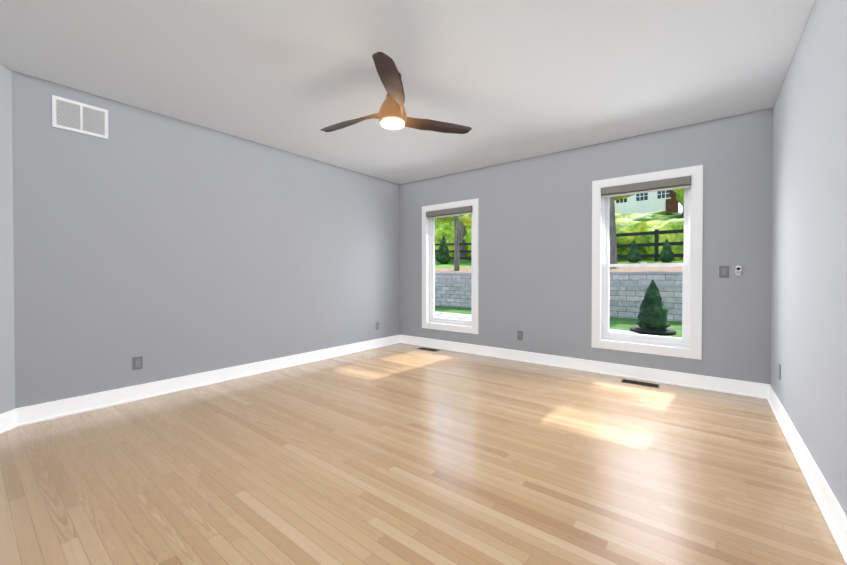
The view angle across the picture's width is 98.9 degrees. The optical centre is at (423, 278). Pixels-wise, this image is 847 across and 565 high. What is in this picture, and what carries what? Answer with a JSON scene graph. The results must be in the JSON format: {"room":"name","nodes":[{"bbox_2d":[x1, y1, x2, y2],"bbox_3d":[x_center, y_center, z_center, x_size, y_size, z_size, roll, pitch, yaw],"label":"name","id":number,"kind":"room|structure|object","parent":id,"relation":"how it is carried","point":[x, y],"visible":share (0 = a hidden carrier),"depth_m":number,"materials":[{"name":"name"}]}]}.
{"room":"empty bedroom","nodes":[
{"label":"empty bedroom","id":0,"kind":"room"},
{"bbox_2d":[0,64,14,413],"bbox_3d":[-3.158,-0.223,2.145,0.160,2.740,1.720,0,1,-7],"label":"wall","id":1,"kind":"structure","parent":0,"point":[7,373],"depth_m":2.74,"materials":[{"name":"grey paint"}]},
{"bbox_2d":[0,335,846,564],"bbox_3d":[-0.213,1.071,2.764,4.682,0.140,5.336,0,1,38],"label":"baseboard","id":2,"kind":"structure","parent":1,"relation":"attached to","point":[832,511],"depth_m":3.61,"materials":[{"name":"white wood"}]},
{"bbox_2d":[11,70,399,407],"bbox_3d":[-1.797,-0.248,4.655,0.160,2.740,4.612,0,1,38],"label":"wall","id":3,"kind":"structure","parent":0,"point":[166,247],"depth_m":3.63,"materials":[{"name":"grey paint"}]},
{"bbox_2d":[52,95,107,138],"bbox_3d":[-2.911,-1.370,3.085,0.009,0.255,0.350,0,1,38],"label":"air vent","id":4,"kind":"object","parent":3,"relation":"in","point":[74,116],"visible":1,"depth_m":3.07,"materials":[{"name":"white metal"}]},
{"bbox_2d":[133,356,142,369],"bbox_3d":[-2.680,0.789,3.402,0.008,0.118,0.072,0,1,38],"label":"electrical outlet","id":5,"kind":"object","parent":3,"relation":"attached to","point":[137,362],"visible":1,"depth_m":3.40,"materials":[{"name":"grey plastic"}]},
{"bbox_2d":[0,0,814,184],"bbox_3d":[-0.225,-1.659,2.721,5.082,0.120,5.696,0,1,38],"label":"ceiling","id":6,"kind":"structure","parent":0,"point":[506,81],"depth_m":2.71,"materials":[{"name":"white paint"}]},
{"bbox_2d":[321,52,471,133],"bbox_3d":[-0.316,-1.401,2.959,1.241,0.401,1.318,0,1,38],"label":"ceiling fan","id":7,"kind":"object","parent":6,"relation":"hanging from","point":[391,114],"visible":1,"depth_m":2.77,"materials":[{"name":"brown wood"}]},
{"bbox_2d":[0,343,845,564],"bbox_3d":[-0.225,1.201,2.749,5.082,0.120,5.696,0,1,38],"label":"floor","id":8,"kind":"structure","parent":0,"point":[401,454],"depth_m":2.13,"materials":[{"name":"brown wood"}]},
{"bbox_2d":[417,347,438,351],"bbox_3d":[0.074,1.109,5.712,0.345,0.005,0.125,0,1,38],"label":"floor vent","id":9,"kind":"object","parent":8,"relation":"in","point":[428,349],"visible":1,"depth_m":5.70,"materials":[{"name":"brown metal"}]},
{"bbox_2d":[621,379,658,387],"bbox_3d":[2.341,1.127,3.918,0.345,0.005,0.125,0,1,38],"label":"floor vent","id":10,"kind":"object","parent":8,"relation":"in","point":[641,383],"visible":1,"depth_m":3.91,"materials":[{"name":"brown metal"}]},
{"bbox_2d":[400,108,772,383],"bbox_3d":[1.481,-0.251,4.915,5.002,2.740,0.160,0,1,38],"label":"wall","id":11,"kind":"structure","parent":0,"point":[535,250],"depth_m":4.44,"materials":[{"name":"grey paint"}]},
{"bbox_2d":[422,198,478,333],"bbox_3d":[0.441,-0.189,5.718,1.054,2.000,0.178,0,1,38],"label":"window","id":12,"kind":"structure","parent":11,"relation":"in","point":[430,320],"depth_m":5.78,"materials":[{"name":"white plastic"}]},
{"bbox_2d":[426,206,471,218],"bbox_3d":[0.402,-1.033,5.660,0.857,0.112,0.085,0,1,38],"label":"window blind","id":13,"kind":"object","parent":12,"relation":"attached to","point":[465,210],"visible":0.81,"depth_m":5.62,"materials":[{"name":"grey fabric"}]},
{"bbox_2d":[518,331,522,339],"bbox_3d":[1.319,0.769,4.946,0.072,0.118,0.008,0,1,38],"label":"electrical outlet","id":14,"kind":"object","parent":11,"relation":"attached to","point":[520,335],"visible":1,"depth_m":4.94,"materials":[{"name":"grey plastic"}]},
{"bbox_2d":[591,165,702,359],"bbox_3d":[2.497,-0.173,4.109,1.055,2.000,0.178,0,1,38],"label":"window","id":15,"kind":"structure","parent":11,"relation":"in","point":[688,344],"depth_m":3.98,"materials":[{"name":"white plastic"}]},
{"bbox_2d":[601,176,690,197],"bbox_3d":[2.457,-1.018,4.051,0.858,0.112,0.085,0,1,38],"label":"window blind","id":16,"kind":"object","parent":15,"relation":"attached to","point":[653,186],"visible":0.98,"depth_m":4.00,"materials":[{"name":"grey fabric"}]},
{"bbox_2d":[719,266,728,277],"bbox_3d":[3.001,-0.073,3.618,0.078,0.118,0.009,0,1,38],"label":"light switch","id":17,"kind":"object","parent":11,"relation":"attached to","point":[723,271],"visible":1,"depth_m":3.62,"materials":[{"name":"grey plastic"}]},
{"bbox_2d":[735,265,740,275],"bbox_3d":[3.083,-0.082,3.549,0.044,0.102,0.018,0,1,38],"label":"remote","id":18,"kind":"object","parent":11,"relation":"attached to","point":[738,270],"visible":1,"depth_m":3.54,"materials":[{"name":"white plastic"}]},
{"bbox_2d":[771,0,846,515],"bbox_3d":[1.693,-0.215,1.258,0.160,2.740,5.656,0,1,38],"label":"wall","id":19,"kind":"structure","parent":0,"point":[809,284],"depth_m":2.04,"materials":[{"name":"grey paint"}]},
{"bbox_2d":[778,364,780,379],"bbox_3d":[2.930,0.763,2.983,0.008,0.118,0.072,0,1,38],"label":"electrical outlet","id":20,"kind":"object","parent":19,"relation":"attached to","point":[779,375],"visible":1,"depth_m":2.97,"materials":[{"name":"grey plastic"}]},
{"label":"outside","id":21,"kind":"structure","parent":0,"visible":0},
{"bbox_2d":[435,188,683,337],"bbox_3d":[16.691,-9.457,28.044,120.000,21.196,55.154,0,1,38],"label":"garden","id":22,"kind":"object","parent":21,"point":[639,312],"depth_m":14.06,"materials":[{"name":"green plant"}]}
]}

